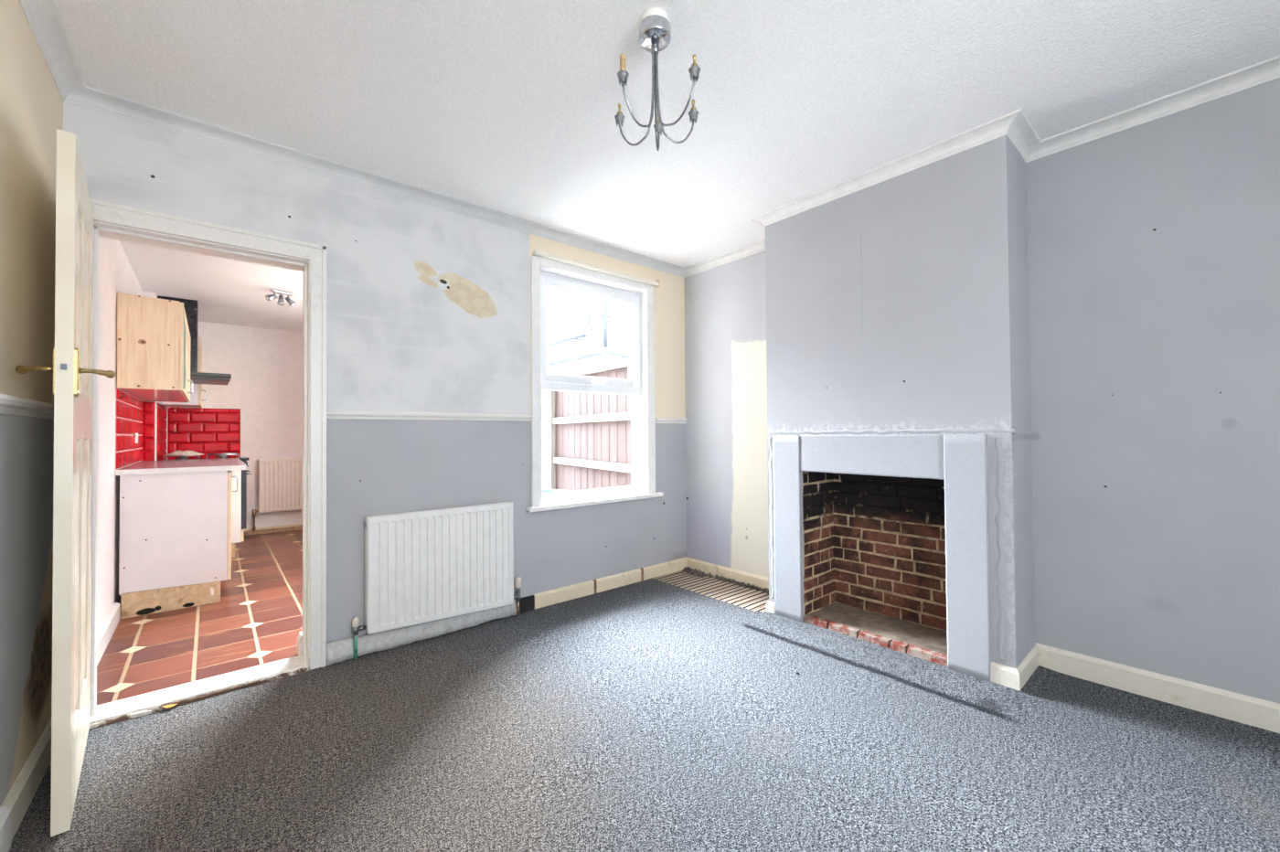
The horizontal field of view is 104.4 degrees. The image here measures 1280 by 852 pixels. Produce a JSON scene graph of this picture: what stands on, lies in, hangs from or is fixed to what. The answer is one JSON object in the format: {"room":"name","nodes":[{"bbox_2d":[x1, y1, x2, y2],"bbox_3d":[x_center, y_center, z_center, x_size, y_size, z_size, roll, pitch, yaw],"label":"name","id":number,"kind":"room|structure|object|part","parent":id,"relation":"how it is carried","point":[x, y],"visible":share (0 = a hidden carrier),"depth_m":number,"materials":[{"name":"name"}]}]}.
{"room":"living room","nodes":[
{"label":"living room","id":0,"kind":"room"},
{"bbox_2d":[0,0,142,806],"bbox_3d":[-2.426,-0.073,1.903,0.253,2.640,9.350,0,-1,-41],"label":"wall","id":1,"kind":"structure","parent":0,"point":[31,102],"depth_m":1.69,"materials":[{"name":"paint"}]},
{"bbox_2d":[0,718,51,851],"bbox_3d":[-0.864,1.151,0.301,0.024,0.129,4.522,0,-1,-41],"label":"baseboard","id":2,"kind":"structure","parent":1,"relation":"attached to","point":[18,799],"depth_m":1.59,"materials":[{"name":"beige paint"}]},
{"bbox_2d":[0,393,53,419],"bbox_3d":[-0.865,-0.088,0.313,0.030,0.060,4.502,0,-1,-41],"label":"trim","id":3,"kind":"structure","parent":1,"relation":"attached to","point":[9,405],"depth_m":1.57,"materials":[{"name":"white paint"}]},
{"bbox_2d":[18,0,85,100],"bbox_3d":[-0.866,-1.400,0.354,0.074,0.056,4.522,0,-1,-41],"label":"trim","id":4,"kind":"structure","parent":1,"relation":"attached to","point":[44,17],"depth_m":1.78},
{"bbox_2d":[96,602,120,665],"bbox_3d":[-2.959,1.205,2.709,0.030,0.115,1.463,0,-1,-41],"label":"baseboard","id":5,"kind":"structure","parent":1,"relation":"attached to","point":[106,630],"depth_m":2.90,"materials":[{"name":"white paint"}]},
{"bbox_2d":[115,387,143,469],"bbox_3d":[-4.001,0.032,3.909,0.014,0.541,1.677,0,-1,-41],"label":"tile backsplash","id":6,"kind":"structure","parent":1,"relation":"attached to","point":[129,412],"depth_m":3.68,"materials":[{"name":"red tile"}]},
{"bbox_2d":[134,432,138,443],"bbox_3d":[-4.092,0.098,4.036,0.014,0.085,0.140,0,-1,-41],"label":"wall socket","id":7,"kind":"object","parent":6,"relation":"attached to","point":[136,435],"visible":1,"depth_m":4.00,"materials":[{"name":"white plastic"}]},
{"bbox_2d":[117,292,193,402],"bbox_3d":[-3.852,-0.556,4.010,0.361,0.635,1.615,0,-1,-41],"label":"upper cabinet","id":8,"kind":"object","parent":1,"relation":"attached to","point":[154,335],"visible":1,"depth_m":3.40,"materials":[{"name":"brown wood"}]},
{"bbox_3d":[-3.878,-0.247,3.994,0.302,0.017,1.595,0,-1,-41],"label":"panel","id":9,"kind":"part","parent":8,"relation":"part of","materials":[{"name":"white laminate"}]},
{"bbox_3d":[-3.486,-0.555,3.791,0.021,0.617,0.803,0,-1,-41],"label":"door","id":10,"kind":"part","parent":8,"relation":"part of","materials":[{"name":"brown wood"}]},
{"bbox_3d":[-4.015,-0.542,4.402,0.021,0.617,0.803,0,-1,-41],"label":"door","id":11,"kind":"part","parent":8,"relation":"part of","materials":[{"name":"brown wood"}]},
{"bbox_2d":[142,291,164,406],"bbox_3d":[-4.943,0.042,5.056,0.088,2.540,1.285,0,-1,-41],"label":"wall","id":12,"kind":"structure","parent":0,"point":[144,293],"depth_m":4.60,"materials":[{"name":"white paint"}]},
{"bbox_2d":[142,401,157,460],"bbox_3d":[-4.511,0.060,4.565,0.094,0.571,0.018,0,-1,-41],"label":"tile backsplash","id":13,"kind":"structure","parent":12,"relation":"attached to","point":[150,408],"depth_m":4.56,"materials":[{"name":"red tile"}]},
{"bbox_3d":[-4.481,0.060,4.592,0.013,0.571,0.014,0,-1,-41],"label":"tile trim","id":14,"kind":"part","parent":13,"relation":"part of","materials":[{"name":"white plastic"}]},
{"bbox_2d":[156,402,166,460],"bbox_3d":[-4.904,0.084,5.086,0.016,0.597,1.270,0,-1,-41],"label":"tile backsplash","id":15,"kind":"structure","parent":12,"relation":"attached to","point":[161,426],"depth_m":4.97,"materials":[{"name":"red tile"}]},
{"bbox_2d":[161,337,205,407],"bbox_3d":[-4.976,-0.580,5.434,0.343,0.725,0.650,0,-1,-41],"label":"upper cabinet","id":16,"kind":"object","parent":12,"relation":"attached to","point":[196,398],"visible":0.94,"depth_m":5.26,"materials":[{"name":"white wood"}]},
{"bbox_3d":[-4.886,-0.579,5.512,0.020,0.721,0.650,0,-1,-41],"label":"door","id":17,"kind":"part","parent":16,"relation":"part of","materials":[{"name":"beige wood"}]},
{"bbox_2d":[157,295,231,384],"bbox_3d":[-4.466,-0.839,4.988,0.540,0.788,0.600,0,-1,-41],"label":"hood","id":18,"kind":"object","parent":12,"relation":"attached to","point":[191,307],"visible":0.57,"depth_m":4.86,"materials":[{"name":"black metal"}]},
{"bbox_2d":[118,240,302,332],"bbox_3d":[-3.329,-1.323,4.535,2.415,0.150,4.628,0,-1,-41],"label":"ceiling","id":19,"kind":"structure","parent":0,"point":[226,291],"depth_m":4.38,"materials":[{"name":"paint"}]},
{"bbox_2d":[265,288,296,306],"bbox_3d":[-3.317,-1.183,4.582,0.080,0.128,0.237,-1,-1,33],"label":"spotlight","id":20,"kind":"object","parent":19,"relation":"attached to","point":[269,297],"visible":1,"depth_m":4.57,"materials":[{"name":"silver metal"}]},
{"bbox_3d":[-3.317,-1.236,4.589,0.068,0.021,0.180,-1,-1,30],"label":"mounting plate","id":21,"kind":"part","parent":20,"relation":"part of","materials":[{"name":"silver metal"}]},
{"bbox_2d":[165,321,302,524],"bbox_3d":[-4.767,0.057,6.190,2.318,2.540,0.200,0,-1,-41],"label":"wall","id":22,"kind":"structure","parent":0,"point":[264,365],"depth_m":6.12,"materials":[{"name":"paint"}]},
{"bbox_2d":[165,406,241,458],"bbox_3d":[-5.068,0.104,5.786,0.662,0.640,0.020,0,-1,-41],"label":"tile backsplash","id":23,"kind":"structure","parent":22,"relation":"attached to","point":[205,431],"depth_m":5.78,"materials":[{"name":"red tile"}]},
{"bbox_2d":[243,519,302,530],"bbox_3d":[-4.376,1.262,6.357,1.100,0.130,0.018,0,-1,-41],"label":"baseboard","id":24,"kind":"structure","parent":22,"relation":"attached to","point":[295,521],"depth_m":6.19,"materials":[{"name":"white paint"}]},
{"bbox_2d":[244,523,302,535],"bbox_3d":[-4.369,1.301,6.333,1.120,0.050,0.027,0,-1,-41],"label":"trim","id":25,"kind":"structure","parent":22,"relation":"attached to","point":[296,528],"depth_m":6.16,"materials":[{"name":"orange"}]},
{"bbox_2d":[252,458,302,530],"bbox_3d":[-4.373,0.841,6.324,0.903,0.860,0.086,0,-1,-41],"label":"radiator","id":26,"kind":"object","parent":22,"relation":"attached to","point":[280,480],"visible":0.55,"depth_m":6.18,"materials":[{"name":"beige metal"}]},
{"bbox_3d":[-4.327,0.737,6.322,0.835,0.653,0.018,0,-1,-41],"label":"panel","id":27,"kind":"part","parent":26,"relation":"part of","materials":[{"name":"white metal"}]},
{"bbox_2d":[63,101,686,642],"bbox_3d":[-1.006,-0.064,3.325,4.257,2.640,0.200,0,-1,-41],"label":"wall","id":28,"kind":"structure","parent":0,"point":[428,307],"depth_m":2.92,"materials":[{"name":"paint"}]},
{"bbox_2d":[15,128,116,837],"bbox_3d":[-2.014,0.167,1.770,0.210,2.130,0.762,0,-1,-45],"label":"door","id":29,"kind":"structure","parent":28,"relation":"in","point":[71,369],"depth_m":1.52,"materials":[{"name":"beige paint"}]},
{"bbox_3d":[-1.859,-0.173,1.524,0.110,0.027,0.030,0,-1,-2],"label":"lever","id":30,"kind":"part","parent":29,"relation":"part of","materials":[{"name":"gold metal"}]},
{"bbox_3d":[-1.810,-0.169,1.535,0.008,0.153,0.042,0,-1,-45],"label":"handle","id":31,"kind":"part","parent":29,"relation":"part of","materials":[{"name":"gold metal"}]},
{"bbox_3d":[-1.754,-0.180,1.512,0.022,0.062,0.002,0,-1,-45],"label":"latch plate","id":32,"kind":"part","parent":29,"relation":"part of","materials":[{"name":"beige metal"}]},
{"bbox_3d":[-1.777,-0.169,1.567,0.008,0.153,0.042,0,-1,-45],"label":"handle","id":33,"kind":"part","parent":29,"relation":"part of","materials":[{"name":"gold metal"}]},
{"bbox_3d":[-1.766,-0.173,1.617,0.030,0.027,0.110,0,-1,2],"label":"lever","id":34,"kind":"part","parent":29,"relation":"part of","materials":[{"name":"gold metal"}]},
{"bbox_2d":[88,654,310,729],"bbox_3d":[-2.049,1.240,2.365,0.764,0.022,0.187,0,-1,-41],"label":"trim","id":35,"kind":"structure","parent":28,"relation":"attached to","point":[151,700],"depth_m":2.32,"materials":[{"name":"white wood"}]},
{"bbox_2d":[89,220,310,717],"bbox_3d":[-2.076,0.188,2.401,0.802,2.126,0.210,0,-1,-41],"label":"door frame","id":36,"kind":"structure","parent":28,"relation":"attached to","point":[102,229],"depth_m":2.30,"materials":[{"name":"white paint"}]},
{"bbox_2d":[90,198,327,669],"bbox_3d":[-2.000,0.152,2.311,0.924,2.201,0.032,0,-1,-41],"label":"trim","id":37,"kind":"structure","parent":28,"relation":"attached to","point":[106,212],"depth_m":2.56,"materials":[{"name":"white paint"}]},
{"bbox_2d":[297,631,302,655],"bbox_3d":[-1.855,1.194,2.710,0.020,0.119,0.080,0,-1,-41],"label":"jamb","id":38,"kind":"object","parent":28,"relation":"attached to","point":[300,635],"visible":0.68,"depth_m":2.68,"materials":[{"name":"white paint"}]},
{"bbox_2d":[63,85,684,277],"bbox_3d":[-0.964,-1.359,3.208,3.657,0.056,0.074,0,-1,-41],"label":"trim","id":39,"kind":"structure","parent":28,"relation":"attached to","point":[90,98],"depth_m":2.61,"materials":[{"name":"white paint"}]},
{"bbox_2d":[326,409,533,421],"bbox_3d":[-1.197,-0.059,3.011,1.210,0.048,0.024,0,-1,-41],"label":"trim","id":40,"kind":"structure","parent":28,"relation":"attached to","point":[330,414],"depth_m":2.93,"materials":[{"name":"white paint"}]},
{"bbox_2d":[352,501,521,659],"bbox_3d":[-1.167,0.871,2.977,0.986,0.754,0.086,0,-1,-41],"label":"radiator","id":41,"kind":"object","parent":28,"relation":"attached to","point":[426,566],"visible":1,"depth_m":2.90,"materials":[{"name":"metal"}]},
{"bbox_3d":[-1.488,0.805,2.697,0.004,0.616,0.056,0,-1,-41],"label":"panel","id":42,"kind":"part","parent":41,"relation":"part of","materials":[{"name":"metal"}]},
{"bbox_2d":[365,501,509,517],"bbox_3d":[-1.167,0.501,2.977,0.842,0.007,0.042,0,-1,-41],"label":"grille","id":43,"kind":"object","parent":41,"relation":"attached to","point":[505,505],"depth_m":2.95,"materials":[{"name":"metal"}]},
{"bbox_2d":[326,556,687,665],"bbox_3d":[-0.605,1.200,3.485,2.734,0.117,0.043,0,-1,-41],"label":"baseboard","id":44,"kind":"structure","parent":28,"relation":"attached to","point":[337,651],"depth_m":3.12,"materials":[{"name":"beige wood"}]},
{"bbox_2d":[526,249,663,512],"bbox_3d":[-0.340,-0.319,3.833,1.247,1.817,0.201,0,-1,-41],"label":"window","id":45,"kind":"structure","parent":28,"relation":"in","point":[549,271],"depth_m":3.87,"materials":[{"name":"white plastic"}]},
{"bbox_3d":[-0.390,-0.698,3.861,0.925,0.770,0.066,0,-1,-41],"label":"sash","id":46,"kind":"part","parent":45,"relation":"part of","materials":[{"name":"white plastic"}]},
{"bbox_3d":[-0.392,-0.278,3.873,1.000,1.682,0.070,0,-1,-41],"label":"frame","id":47,"kind":"part","parent":45,"relation":"part of","materials":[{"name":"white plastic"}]},
{"bbox_3d":[-0.311,0.571,3.795,1.247,0.036,0.127,0,-1,-41],"label":"sill","id":48,"kind":"part","parent":45,"relation":"part of","materials":[{"name":"white paint"}]},
{"bbox_3d":[-0.320,-0.349,3.842,0.127,0.033,0.043,0,-1,-41],"label":"handle","id":49,"kind":"part","parent":45,"relation":"part of","materials":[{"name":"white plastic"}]},
{"bbox_2d":[593,579,597,593],"bbox_3d":[-0.340,1.205,3.729,0.022,0.102,0.016,0,-1,-41],"label":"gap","id":50,"kind":"structure","parent":28,"relation":"attached to","point":[594,581],"depth_m":3.72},
{"bbox_2d":[640,567,643,580],"bbox_3d":[0.015,1.207,4.037,0.022,0.102,0.016,0,-1,-41],"label":"baseboard","id":51,"kind":"structure","parent":28,"relation":"attached to","point":[642,569],"depth_m":4.03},
{"bbox_2d":[655,417,687,423],"bbox_3d":[0.271,-0.046,4.280,0.377,0.048,0.024,0,-1,-41],"label":"trim","id":52,"kind":"structure","parent":28,"relation":"attached to","point":[657,420],"depth_m":4.27,"materials":[{"name":"white paint"}]},
{"bbox_2d":[8,529,1279,851],"bbox_3d":[-1.213,1.351,3.252,3.957,0.211,9.450,0,-1,-41],"label":"floor","id":53,"kind":"structure","parent":0,"point":[616,720],"depth_m":1.89,"materials":[{"name":"grey carpet"}]},
{"bbox_2d":[161,704,176,708],"bbox_3d":[-2.076,1.237,2.196,0.042,0.009,0.046,-1,-1,11],"label":"dry leaf","id":54,"kind":"object","parent":53,"relation":"on","point":[172,705],"visible":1,"depth_m":2.19,"materials":[{"name":"yellow plant"}]},
{"bbox_2d":[118,470,237,618],"bbox_3d":[-3.725,0.815,4.076,0.610,0.948,1.596,0,-1,-41],"label":"base cabinet","id":55,"kind":"object","parent":53,"relation":"on","point":[176,528],"visible":0.83,"depth_m":3.44,"materials":[{"name":"white laminate"}]},
{"bbox_2d":[115,458,246,475],"bbox_3d":[-3.715,0.321,4.087,0.676,0.037,1.608,0,-1,-41],"label":"countertop","id":56,"kind":"structure","parent":55,"relation":"on","point":[163,466],"depth_m":3.64,"materials":[{"name":"grey laminate"}]},
{"bbox_3d":[-3.273,0.739,3.943,0.020,0.788,0.791,0,-1,-41],"label":"door","id":57,"kind":"part","parent":55,"relation":"part of","materials":[{"name":"beige wood"}]},
{"bbox_2d":[160,452,252,557],"bbox_3d":[-4.375,0.796,5.012,0.700,1.022,0.650,0,-1,-41],"label":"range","id":58,"kind":"object","parent":53,"relation":"on","point":[239,498],"visible":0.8,"depth_m":4.94,"materials":[{"name":"white metal"}]},
{"bbox_2d":[165,450,203,455],"bbox_3d":[-4.386,0.257,4.783,0.280,0.045,0.220,0,-1,-41],"label":"crumpled cloth","id":59,"kind":"object","parent":58,"relation":"on","point":[177,453],"visible":1,"depth_m":4.74,"materials":[{"name":"beige fabric"}]},
{"bbox_2d":[160,452,248,460],"bbox_3d":[-4.383,0.318,5.016,0.650,0.065,0.650,0,-1,-41],"label":"cooktop","id":60,"kind":"object","parent":58,"relation":"in","point":[219,455],"depth_m":4.95,"materials":[{"name":"metal"}]},
{"bbox_3d":[-4.172,1.098,5.188,0.021,0.120,0.620,0,-1,-41],"label":"drawer","id":61,"kind":"part","parent":58,"relation":"part of","materials":[{"name":"beige wood"}]},
{"bbox_3d":[-4.167,0.739,5.200,0.043,0.582,0.612,0,-1,-41],"label":"oven door","id":62,"kind":"part","parent":58,"relation":"part of","materials":[{"name":"black glass"}]},
{"bbox_2d":[768,426,1015,682],"bbox_3d":[1.457,0.620,2.934,0.469,1.225,1.356,0,-1,-41],"label":"fireplace","id":63,"kind":"object","parent":53,"relation":"on","point":[896,531],"visible":0.99,"depth_m":2.97,"materials":[{"name":"paint"}]},
{"bbox_3d":[0.948,0.649,3.188,0.022,1.181,0.194,0,-1,-41],"label":"panel","id":64,"kind":"part","parent":63,"relation":"part of","materials":[{"name":"grey paint"}]},
{"bbox_3d":[1.275,0.163,2.816,0.018,0.229,0.816,0,-1,-41],"label":"lintel panel","id":65,"kind":"part","parent":63,"relation":"part of","materials":[{"name":"grey paint"}]},
{"bbox_3d":[1.601,0.632,2.430,0.026,1.181,0.182,0,-1,-41],"label":"panel","id":66,"kind":"part","parent":63,"relation":"part of","materials":[{"name":"grey paint"}]},
{"bbox_2d":[55,0,1279,267],"bbox_3d":[0.565,-1.497,1.592,4.457,0.150,5.222,0,-1,-41],"label":"ceiling","id":67,"kind":"structure","parent":0,"point":[510,107],"depth_m":2.02,"materials":[{"name":"paint"}]},
{"bbox_2d":[614,6,700,150],"bbox_3d":[0.053,-1.205,1.713,0.303,0.422,0.314,-1,-1,4],"label":"chandelier","id":68,"kind":"object","parent":67,"relation":"hanging from","point":[655,28],"visible":1,"depth_m":1.70,"materials":[{"name":"silver metal"}]},
{"bbox_3d":[-0.013,-1.149,1.759,0.148,0.311,0.007,-1,-1,31],"label":"arm","id":69,"kind":"part","parent":68,"relation":"part of","materials":[{"name":"metal"}]},
{"bbox_3d":[-0.003,-1.151,1.647,0.007,0.312,0.174,-1,-1,38],"label":"arm","id":70,"kind":"part","parent":68,"relation":"part of","materials":[{"name":"metal"}]},
{"bbox_3d":[0.061,-1.149,1.788,0.007,0.312,0.132,-1,-1,7],"label":"arm","id":71,"kind":"part","parent":68,"relation":"part of","materials":[{"name":"metal"}]},
{"bbox_3d":[0.114,-1.152,1.639,0.007,0.312,0.194,0,-1,-38],"label":"arm","id":72,"kind":"part","parent":68,"relation":"part of","materials":[{"name":"metal"}]},
{"bbox_3d":[0.125,-1.150,1.749,0.150,0.312,0.007,0,-1,-23],"label":"arm","id":73,"kind":"part","parent":68,"relation":"part of","materials":[{"name":"metal"}]},
{"bbox_2d":[765,135,1034,668],"bbox_3d":[1.555,-0.089,3.046,0.708,2.640,1.339,0,-1,-41],"label":"wall","id":74,"kind":"structure","parent":0,"point":[901,302],"depth_m":2.59,"materials":[{"name":"grey paint"}]},
{"bbox_2d":[766,600,775,613],"bbox_3d":[1.007,1.205,3.410,0.394,0.079,0.061,0,-1,-41],"label":"baseboard","id":75,"kind":"structure","parent":74,"relation":"attached to","point":[770,605],"depth_m":3.28,"materials":[{"name":"beige paint"}]},
{"bbox_2d":[683,54,1279,277],"bbox_3d":[1.702,-1.389,2.573,0.452,0.056,4.522,0,-1,-41],"label":"trim","id":76,"kind":"structure","parent":74,"relation":"attached to","point":[1015,124],"depth_m":2.41,"materials":[{"name":"white paint"}]},
{"bbox_2d":[990,645,1038,691],"bbox_3d":[1.846,1.172,2.439,0.394,0.104,0.114,0,-1,-41],"label":"baseboard","id":77,"kind":"structure","parent":74,"relation":"attached to","point":[1016,678],"depth_m":2.33,"materials":[{"name":"beige paint"}]},
{"bbox_2d":[683,77,1279,703],"bbox_3d":[2.082,-0.098,2.741,0.350,2.640,4.722,0,-1,-41],"label":"wall","id":78,"kind":"structure","parent":0,"point":[1154,246],"depth_m":2.25,"materials":[{"name":"grey paint"}]},
{"bbox_2d":[686,557,768,588],"bbox_3d":[0.775,1.204,3.967,0.016,0.102,1.117,0,-1,-41],"label":"baseboard","id":79,"kind":"structure","parent":78,"relation":"attached to","point":[708,568],"depth_m":4.02,"materials":[{"name":"paint"}]},
{"bbox_2d":[1034,642,1279,733],"bbox_3d":[2.691,1.149,1.750,0.016,0.116,2.066,0,-1,-41],"label":"baseboard","id":80,"kind":"structure","parent":78,"relation":"attached to","point":[1232,706],"depth_m":2.18,"materials":[{"name":"beige paint"}]},
{"bbox_3d":[0.660,1.344,1.429,4.407,0.242,4.842,0,-1,-41],"label":"floor","id":81,"kind":"structure","parent":0,"visible":0},
{"bbox_2d":[652,566,768,612],"bbox_3d":[0.604,1.231,3.828,0.417,0.040,1.092,0,-1,-41],"label":"floorboards","id":82,"kind":"object","parent":81,"relation":"on","point":[753,598],"visible":0.88,"depth_m":3.82,"materials":[{"name":"beige wood"}]},
{"label":"outside","id":83,"kind":"structure","parent":0,"visible":0},
{"bbox_3d":[-1.593,1.617,15.293,14.400,0.130,18.728,0,-1,-41],"label":"yard","id":84,"kind":"structure","parent":83,"visible":0},
{"bbox_2d":[541,288,627,488],"bbox_3d":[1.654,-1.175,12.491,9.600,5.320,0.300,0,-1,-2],"label":"house","id":85,"kind":"structure","parent":84,"relation":"on","point":[567,313],"depth_m":12.23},
{"bbox_2d":[546,327,596,350],"bbox_3d":[-1.744,-2.141,12.135,1.359,0.550,0.090,0,-1,-2],"label":"gutter","id":86,"kind":"object","parent":85,"relation":"attached to","point":[583,336],"visible":0.84,"depth_m":12.11,"materials":[{"name":"grey plastic"}]},
{"bbox_2d":[585,296,590,328],"bbox_3d":[-1.246,-2.859,12.166,0.208,0.922,0.067,0,-1,-2],"label":"pipe","id":87,"kind":"object","parent":85,"relation":"attached to","point":[589,298],"visible":0.91,"depth_m":12.14,"materials":[{"name":"grey plastic"}]},
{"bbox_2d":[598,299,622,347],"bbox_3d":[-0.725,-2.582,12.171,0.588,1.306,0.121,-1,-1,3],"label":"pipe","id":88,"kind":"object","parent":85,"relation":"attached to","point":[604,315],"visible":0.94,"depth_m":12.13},
{"bbox_2d":[542,362,631,491],"bbox_3d":[-0.742,0.327,6.557,0.115,2.185,3.452,0,-1,-31],"label":"fence","id":89,"kind":"object","parent":84,"relation":"on","point":[587,436],"visible":0.32,"depth_m":6.50,"materials":[{"name":"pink wood"}]},
{"bbox_3d":[-1.373,0.370,7.581,0.080,2.140,0.260,0,-1,-31],"label":"post","id":90,"kind":"part","parent":89,"relation":"part of","materials":[{"name":"white wood"}]},
{"bbox_3d":[-0.744,-0.090,6.564,0.047,0.090,3.453,0,-1,-31],"label":"rail","id":91,"kind":"part","parent":89,"relation":"part of","materials":[{"name":"white wood"}]},
{"bbox_3d":[-0.740,0.495,6.555,0.047,0.090,3.453,0,-1,-31],"label":"rail","id":92,"kind":"part","parent":89,"relation":"part of","materials":[{"name":"white wood"}]},
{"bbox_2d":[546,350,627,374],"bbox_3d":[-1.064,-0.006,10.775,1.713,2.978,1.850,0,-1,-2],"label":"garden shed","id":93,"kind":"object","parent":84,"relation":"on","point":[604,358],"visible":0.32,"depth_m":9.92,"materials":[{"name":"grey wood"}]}
]}

